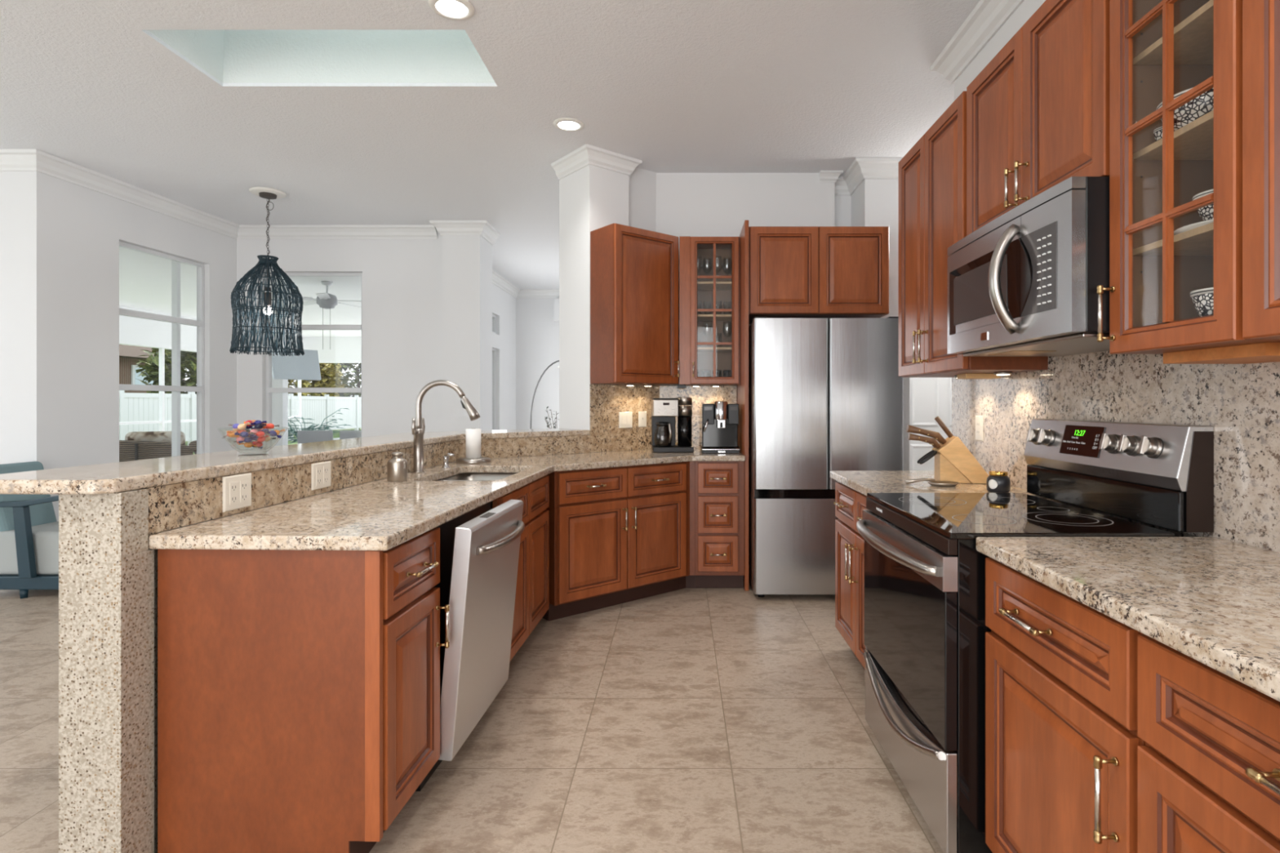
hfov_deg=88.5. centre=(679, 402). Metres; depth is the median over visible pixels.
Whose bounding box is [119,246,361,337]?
ceiling
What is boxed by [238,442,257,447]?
candy
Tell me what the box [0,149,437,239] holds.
trim
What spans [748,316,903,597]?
refrigerator
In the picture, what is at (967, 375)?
under-cabinet light
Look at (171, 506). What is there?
backsplash
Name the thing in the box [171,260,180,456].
trim
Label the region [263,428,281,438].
candy
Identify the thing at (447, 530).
tub
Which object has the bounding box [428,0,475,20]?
recessed light
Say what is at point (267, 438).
candy
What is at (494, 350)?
door
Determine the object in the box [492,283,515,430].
wall
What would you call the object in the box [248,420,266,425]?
candy
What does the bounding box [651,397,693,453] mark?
coffee maker
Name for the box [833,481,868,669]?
base cabinet
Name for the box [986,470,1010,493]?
candle jar
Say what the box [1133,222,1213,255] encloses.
shelf
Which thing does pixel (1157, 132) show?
bowl
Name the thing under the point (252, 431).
candy
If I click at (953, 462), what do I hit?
knife block
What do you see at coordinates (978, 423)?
socket
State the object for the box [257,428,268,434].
candy
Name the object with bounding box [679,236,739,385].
upper cabinet
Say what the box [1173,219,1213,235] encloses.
plate
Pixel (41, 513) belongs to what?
cushion
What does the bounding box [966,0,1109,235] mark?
upper cabinet
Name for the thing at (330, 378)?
tree
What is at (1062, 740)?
base cabinet
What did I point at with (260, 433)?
candy
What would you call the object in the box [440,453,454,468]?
soap pump
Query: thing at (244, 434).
candy
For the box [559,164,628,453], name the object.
wall column
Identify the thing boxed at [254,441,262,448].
candy
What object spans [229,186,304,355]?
pendant lamp
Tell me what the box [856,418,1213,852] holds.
range
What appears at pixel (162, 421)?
screen frame
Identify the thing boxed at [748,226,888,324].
upper cabinet
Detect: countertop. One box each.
[148,448,745,551]
[830,471,1042,497]
[976,537,1279,701]
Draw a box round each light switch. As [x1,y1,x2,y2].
[618,412,632,428]
[638,411,646,426]
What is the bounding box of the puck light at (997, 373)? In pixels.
[994,371,1012,375]
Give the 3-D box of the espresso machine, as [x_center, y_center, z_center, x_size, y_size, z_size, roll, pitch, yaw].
[0.285,0.170,4.719,0.266,0.362,0.343,0,0,0]
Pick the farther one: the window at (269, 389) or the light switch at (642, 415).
the window at (269, 389)
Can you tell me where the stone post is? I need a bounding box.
[58,488,170,852]
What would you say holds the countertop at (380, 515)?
on the base cabinet at (715, 490)
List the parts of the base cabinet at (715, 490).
drawer, drawer, drawer, handle, handle, handle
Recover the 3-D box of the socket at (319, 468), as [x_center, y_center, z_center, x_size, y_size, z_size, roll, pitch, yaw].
[-1.382,0.280,2.513,0.002,0.068,0.034,0,0,2]
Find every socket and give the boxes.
[229,481,237,504]
[240,480,248,502]
[264,287,271,306]
[316,466,321,485]
[323,465,328,484]
[976,421,980,435]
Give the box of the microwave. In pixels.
[947,176,1109,356]
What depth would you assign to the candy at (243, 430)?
2.36 m
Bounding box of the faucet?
[411,379,480,473]
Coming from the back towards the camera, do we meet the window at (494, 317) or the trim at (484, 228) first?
the window at (494, 317)
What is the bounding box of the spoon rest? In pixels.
[904,477,959,486]
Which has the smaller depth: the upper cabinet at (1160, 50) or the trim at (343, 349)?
the upper cabinet at (1160, 50)
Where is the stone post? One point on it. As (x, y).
(108, 568)
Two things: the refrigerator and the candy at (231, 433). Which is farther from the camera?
the refrigerator
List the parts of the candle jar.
lid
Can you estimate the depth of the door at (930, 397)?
5.85 m
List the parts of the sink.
bowl, bowl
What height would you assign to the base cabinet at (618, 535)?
0.874 m
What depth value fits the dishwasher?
2.27 m
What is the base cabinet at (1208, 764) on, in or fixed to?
on the floor
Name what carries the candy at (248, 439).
in the glass bowl at (286, 428)
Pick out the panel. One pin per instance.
(743, 388)
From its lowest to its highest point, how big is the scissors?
0.062 m
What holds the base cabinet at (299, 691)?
on the floor
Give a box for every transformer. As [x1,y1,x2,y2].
[677,385,685,388]
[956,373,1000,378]
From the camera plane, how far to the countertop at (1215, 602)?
1.28 m
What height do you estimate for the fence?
1.700 m
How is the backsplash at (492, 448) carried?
attached to the wall
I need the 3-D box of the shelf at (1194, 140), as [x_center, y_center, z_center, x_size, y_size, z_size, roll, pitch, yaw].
[1.274,-0.619,1.478,0.267,0.016,0.349,0,0,0]
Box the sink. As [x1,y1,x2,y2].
[440,472,516,509]
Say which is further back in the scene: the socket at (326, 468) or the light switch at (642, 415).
the light switch at (642, 415)
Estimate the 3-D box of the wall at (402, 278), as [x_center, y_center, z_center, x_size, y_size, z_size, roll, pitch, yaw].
[-3.430,-0.260,6.720,2.140,3.050,0.120,0,0,0]
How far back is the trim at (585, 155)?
4.71 m
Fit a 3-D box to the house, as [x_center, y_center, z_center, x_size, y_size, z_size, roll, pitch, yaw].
[-22.000,-0.935,21.750,5.200,4.600,10.500,0,0,0]
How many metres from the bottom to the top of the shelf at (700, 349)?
0.016 m
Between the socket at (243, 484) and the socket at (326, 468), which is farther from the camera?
the socket at (326, 468)
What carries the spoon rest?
on the countertop at (864, 482)
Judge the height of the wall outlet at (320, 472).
0.100 m
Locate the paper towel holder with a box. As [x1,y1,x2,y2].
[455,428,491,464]
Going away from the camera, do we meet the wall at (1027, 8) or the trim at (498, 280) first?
the wall at (1027, 8)
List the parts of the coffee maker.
carafe lid, lid, carafe handle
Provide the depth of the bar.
2.07 m
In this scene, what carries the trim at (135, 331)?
attached to the ceiling at (144, 279)
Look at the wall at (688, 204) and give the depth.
5.09 m
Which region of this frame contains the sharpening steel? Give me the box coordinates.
[934,416,953,437]
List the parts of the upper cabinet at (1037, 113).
door, handle, handle, door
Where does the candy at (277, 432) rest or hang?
in the glass bowl at (286, 428)
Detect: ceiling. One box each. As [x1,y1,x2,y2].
[0,0,980,289]
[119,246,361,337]
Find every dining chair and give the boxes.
[297,430,333,444]
[339,430,361,439]
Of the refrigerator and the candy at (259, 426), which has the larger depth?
the refrigerator
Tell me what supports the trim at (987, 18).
attached to the wall at (1027, 8)
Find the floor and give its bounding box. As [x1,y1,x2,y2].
[0,581,943,852]
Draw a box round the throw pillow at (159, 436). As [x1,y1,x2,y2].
[124,431,185,444]
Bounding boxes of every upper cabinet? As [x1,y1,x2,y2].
[590,223,679,385]
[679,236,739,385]
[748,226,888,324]
[898,91,1048,377]
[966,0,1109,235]
[1096,0,1279,364]
[1242,0,1279,339]
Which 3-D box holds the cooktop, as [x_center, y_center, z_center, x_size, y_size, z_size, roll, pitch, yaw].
[1.009,0.351,2.116,0.592,0.017,0.777,0,0,0]
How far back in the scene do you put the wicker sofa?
7.29 m
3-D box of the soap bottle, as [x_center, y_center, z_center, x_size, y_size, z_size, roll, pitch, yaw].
[-1.275,0.287,2.960,0.084,0.128,0.084,0,0,0]
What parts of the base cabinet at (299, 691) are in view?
panel, drawer, door, handle, handle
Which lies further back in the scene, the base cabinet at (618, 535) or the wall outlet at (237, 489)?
the base cabinet at (618, 535)
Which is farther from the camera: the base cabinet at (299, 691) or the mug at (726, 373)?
the mug at (726, 373)
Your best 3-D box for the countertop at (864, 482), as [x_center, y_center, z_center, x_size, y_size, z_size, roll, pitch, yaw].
[1.092,0.370,2.954,0.632,0.038,0.893,0,0,0]
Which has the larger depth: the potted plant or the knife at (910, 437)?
the potted plant
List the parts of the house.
pane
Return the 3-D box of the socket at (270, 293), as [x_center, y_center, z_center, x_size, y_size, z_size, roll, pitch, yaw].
[-3.486,-0.897,5.550,0.052,0.155,0.051,0,0,0]
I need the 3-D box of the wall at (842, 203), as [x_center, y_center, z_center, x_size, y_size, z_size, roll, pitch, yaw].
[1.286,-0.260,5.300,0.171,3.050,0.100,0,0,0]
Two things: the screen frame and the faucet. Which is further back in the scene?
the screen frame
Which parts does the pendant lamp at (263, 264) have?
lamp shade, bulb, chain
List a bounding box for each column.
[441,235,492,431]
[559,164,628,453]
[851,178,909,471]
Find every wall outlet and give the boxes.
[222,472,251,512]
[311,461,330,490]
[975,415,983,441]
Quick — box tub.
[434,502,490,702]
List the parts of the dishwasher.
kick plate, door, handle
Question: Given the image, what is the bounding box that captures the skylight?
[147,30,495,83]
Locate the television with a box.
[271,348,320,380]
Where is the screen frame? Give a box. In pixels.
[119,348,301,431]
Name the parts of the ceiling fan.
blade, blade, pull chain, blade, motor, pull chain, blade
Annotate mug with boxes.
[701,369,711,377]
[711,369,721,377]
[723,369,731,377]
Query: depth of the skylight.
3.70 m
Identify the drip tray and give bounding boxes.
[700,447,739,453]
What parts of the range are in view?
handle, handle, door trim, oven door, storage drawer, rail, knob, knob, knob, control panel, knob, knob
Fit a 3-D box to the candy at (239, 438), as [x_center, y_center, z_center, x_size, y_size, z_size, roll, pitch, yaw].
[-1.591,0.132,2.374,0.060,0.032,0.029,0,0,27]
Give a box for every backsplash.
[143,440,459,534]
[459,435,590,458]
[590,383,737,453]
[951,351,1279,552]
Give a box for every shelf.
[697,281,731,290]
[697,314,731,321]
[697,346,731,352]
[1133,0,1213,65]
[1133,110,1213,159]
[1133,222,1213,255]
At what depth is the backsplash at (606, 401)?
4.86 m
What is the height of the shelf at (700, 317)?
0.016 m
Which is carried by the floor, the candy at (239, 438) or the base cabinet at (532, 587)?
the base cabinet at (532, 587)
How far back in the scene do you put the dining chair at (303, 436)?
8.98 m
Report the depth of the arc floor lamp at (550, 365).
8.99 m
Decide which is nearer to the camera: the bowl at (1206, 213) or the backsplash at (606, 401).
the bowl at (1206, 213)
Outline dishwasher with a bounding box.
[415,499,524,791]
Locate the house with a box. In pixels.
[119,344,185,393]
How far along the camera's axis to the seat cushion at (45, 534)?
4.27 m
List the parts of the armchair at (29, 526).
leg, arm post, seat frame, armrest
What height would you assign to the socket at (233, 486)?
0.068 m
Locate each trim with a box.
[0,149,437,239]
[119,305,297,352]
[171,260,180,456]
[302,337,361,363]
[429,220,501,245]
[492,269,559,297]
[551,143,642,179]
[819,170,843,183]
[834,157,902,195]
[929,0,1024,84]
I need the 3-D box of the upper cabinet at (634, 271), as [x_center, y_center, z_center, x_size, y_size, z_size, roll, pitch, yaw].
[-0.300,-0.670,4.673,0.573,1.071,0.350,0,0,-40]
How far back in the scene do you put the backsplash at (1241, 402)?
1.92 m
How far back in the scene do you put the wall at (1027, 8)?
2.94 m
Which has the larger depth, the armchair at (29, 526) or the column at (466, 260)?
the column at (466, 260)
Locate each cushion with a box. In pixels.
[0,461,57,531]
[0,521,58,574]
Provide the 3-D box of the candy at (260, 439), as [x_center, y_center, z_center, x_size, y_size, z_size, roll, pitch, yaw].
[-1.523,0.132,2.386,0.029,0.039,0.057,0,0,44]
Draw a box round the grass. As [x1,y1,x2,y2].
[185,427,361,454]
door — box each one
[492,348,496,430]
[909,377,951,471]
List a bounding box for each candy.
[226,430,239,438]
[232,422,250,431]
[232,423,239,428]
[234,431,254,437]
[235,436,244,442]
[236,429,249,434]
[238,435,257,444]
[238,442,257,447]
[244,420,253,426]
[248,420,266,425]
[249,429,257,435]
[250,423,266,430]
[252,433,270,444]
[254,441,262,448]
[256,431,265,436]
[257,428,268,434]
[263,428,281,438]
[264,435,271,441]
[265,423,274,429]
[274,429,284,435]
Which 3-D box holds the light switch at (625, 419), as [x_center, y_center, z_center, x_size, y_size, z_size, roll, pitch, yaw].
[-0.396,0.125,4.806,0.118,0.118,0.009,0,0,-40]
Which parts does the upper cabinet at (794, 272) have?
door, door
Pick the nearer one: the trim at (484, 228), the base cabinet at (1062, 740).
the base cabinet at (1062, 740)
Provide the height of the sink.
0.180 m
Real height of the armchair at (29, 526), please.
0.854 m
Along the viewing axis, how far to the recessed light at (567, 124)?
4.19 m
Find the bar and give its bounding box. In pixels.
[0,428,590,494]
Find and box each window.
[119,240,204,453]
[266,272,362,447]
[492,314,496,333]
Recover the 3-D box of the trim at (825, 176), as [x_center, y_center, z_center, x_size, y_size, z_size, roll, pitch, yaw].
[1.167,-1.747,5.143,0.174,0.074,0.214,0,0,0]
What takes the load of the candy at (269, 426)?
in the glass bowl at (286, 428)
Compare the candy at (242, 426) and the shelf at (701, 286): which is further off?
the shelf at (701, 286)
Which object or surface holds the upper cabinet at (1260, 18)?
attached to the wall at (1027, 8)
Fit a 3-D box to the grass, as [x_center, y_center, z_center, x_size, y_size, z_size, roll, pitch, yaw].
[-34.955,1.415,20.000,50.090,0.100,80.000,0,0,0]
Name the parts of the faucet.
lever, lever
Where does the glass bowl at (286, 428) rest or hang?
on the bar
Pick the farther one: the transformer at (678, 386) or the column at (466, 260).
the column at (466, 260)
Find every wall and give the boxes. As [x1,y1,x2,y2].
[0,171,36,464]
[36,171,236,521]
[170,461,455,530]
[236,231,441,449]
[271,279,288,446]
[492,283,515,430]
[515,297,559,429]
[628,167,656,450]
[656,173,834,385]
[834,195,851,226]
[954,0,1045,100]
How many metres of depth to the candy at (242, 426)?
2.34 m
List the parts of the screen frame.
post, rail, post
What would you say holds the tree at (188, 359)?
on the grass
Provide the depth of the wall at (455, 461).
2.31 m
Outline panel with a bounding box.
[737,220,748,591]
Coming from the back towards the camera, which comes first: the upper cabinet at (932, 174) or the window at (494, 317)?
the window at (494, 317)
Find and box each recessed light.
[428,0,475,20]
[553,117,584,131]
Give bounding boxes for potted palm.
[288,408,351,443]
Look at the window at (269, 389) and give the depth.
6.71 m
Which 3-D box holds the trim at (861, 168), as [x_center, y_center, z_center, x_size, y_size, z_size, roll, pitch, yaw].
[1.495,-1.722,5.060,0.590,0.124,0.580,0,0,0]
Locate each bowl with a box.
[217,426,288,455]
[1153,126,1162,141]
[1155,87,1213,131]
[1190,287,1213,316]
[1191,189,1213,221]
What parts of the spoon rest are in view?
spoon handle, dish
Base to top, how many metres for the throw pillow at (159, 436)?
0.456 m
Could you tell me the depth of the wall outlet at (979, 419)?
3.07 m
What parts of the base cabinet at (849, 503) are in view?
handle, drawer, door, handle, handle, door, drawer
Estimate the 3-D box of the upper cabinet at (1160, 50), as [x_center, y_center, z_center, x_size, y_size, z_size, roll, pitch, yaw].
[1.233,-0.651,1.478,0.369,1.109,0.383,0,0,0]
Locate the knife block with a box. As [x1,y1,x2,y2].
[932,435,988,484]
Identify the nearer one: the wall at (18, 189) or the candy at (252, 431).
the candy at (252, 431)
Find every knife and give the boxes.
[906,424,946,444]
[907,433,940,448]
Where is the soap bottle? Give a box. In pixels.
[386,452,407,481]
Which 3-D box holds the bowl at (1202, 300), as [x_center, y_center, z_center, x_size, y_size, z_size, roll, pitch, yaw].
[1.245,-0.216,1.500,0.124,0.085,0.124,0,0,0]
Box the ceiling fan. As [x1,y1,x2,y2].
[271,280,361,349]
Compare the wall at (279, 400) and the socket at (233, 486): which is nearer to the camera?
the socket at (233, 486)
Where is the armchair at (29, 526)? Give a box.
[0,461,58,598]
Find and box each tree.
[132,347,196,394]
[288,363,349,396]
[318,363,361,429]
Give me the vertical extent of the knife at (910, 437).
0.069 m
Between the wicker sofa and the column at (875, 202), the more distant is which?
the wicker sofa
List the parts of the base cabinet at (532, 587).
drawer, frame, door, door, drawer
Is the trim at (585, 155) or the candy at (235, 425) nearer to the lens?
the candy at (235, 425)
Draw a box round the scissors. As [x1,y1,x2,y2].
[917,449,937,464]
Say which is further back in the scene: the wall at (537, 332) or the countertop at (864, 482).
the wall at (537, 332)
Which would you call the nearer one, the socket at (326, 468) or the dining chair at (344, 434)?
the socket at (326, 468)
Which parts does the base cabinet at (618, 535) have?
drawer, door, handle, handle, handle, drawer, door, handle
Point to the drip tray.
(704, 450)
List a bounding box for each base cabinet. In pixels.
[157,527,449,852]
[492,475,549,662]
[542,462,686,621]
[680,461,744,589]
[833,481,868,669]
[985,557,1145,852]
[1137,634,1279,852]
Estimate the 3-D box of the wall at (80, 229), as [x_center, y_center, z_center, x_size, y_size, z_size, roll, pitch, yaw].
[-4.615,-0.260,5.683,0.120,3.050,1.963,0,0,3]
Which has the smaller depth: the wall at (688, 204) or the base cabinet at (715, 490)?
the base cabinet at (715, 490)
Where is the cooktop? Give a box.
[866,493,1174,538]
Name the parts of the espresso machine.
tray trim, spout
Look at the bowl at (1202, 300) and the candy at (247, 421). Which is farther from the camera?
the candy at (247, 421)
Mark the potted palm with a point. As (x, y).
(291, 430)
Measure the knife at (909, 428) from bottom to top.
0.087 m
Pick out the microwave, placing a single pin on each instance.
(1024, 283)
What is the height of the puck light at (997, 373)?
0.014 m
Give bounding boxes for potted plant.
[544,406,558,428]
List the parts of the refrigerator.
door, freezer drawer, door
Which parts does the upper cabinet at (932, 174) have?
door, handle, handle, door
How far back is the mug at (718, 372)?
4.87 m
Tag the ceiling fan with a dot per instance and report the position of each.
(326, 300)
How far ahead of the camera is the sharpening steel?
2.88 m
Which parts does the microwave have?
door, handle, touch panel, control panel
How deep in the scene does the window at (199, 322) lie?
6.16 m
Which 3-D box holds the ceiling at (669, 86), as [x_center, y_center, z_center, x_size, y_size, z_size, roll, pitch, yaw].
[-1.700,-1.795,3.800,10.600,0.020,14.200,0,0,0]
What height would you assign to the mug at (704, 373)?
0.090 m
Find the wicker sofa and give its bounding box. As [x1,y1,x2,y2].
[119,440,196,462]
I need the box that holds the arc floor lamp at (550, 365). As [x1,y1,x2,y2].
[529,360,559,429]
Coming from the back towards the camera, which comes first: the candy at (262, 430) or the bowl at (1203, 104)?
the candy at (262, 430)
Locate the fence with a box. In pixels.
[119,390,361,445]
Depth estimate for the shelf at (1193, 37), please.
1.56 m
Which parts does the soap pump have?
spout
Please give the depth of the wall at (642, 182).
5.01 m
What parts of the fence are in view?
post, panel, post, panel, panel, post, panel, post, panel, post, panel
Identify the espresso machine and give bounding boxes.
[700,401,740,453]
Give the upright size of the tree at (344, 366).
4.569 m
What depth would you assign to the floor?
2.41 m

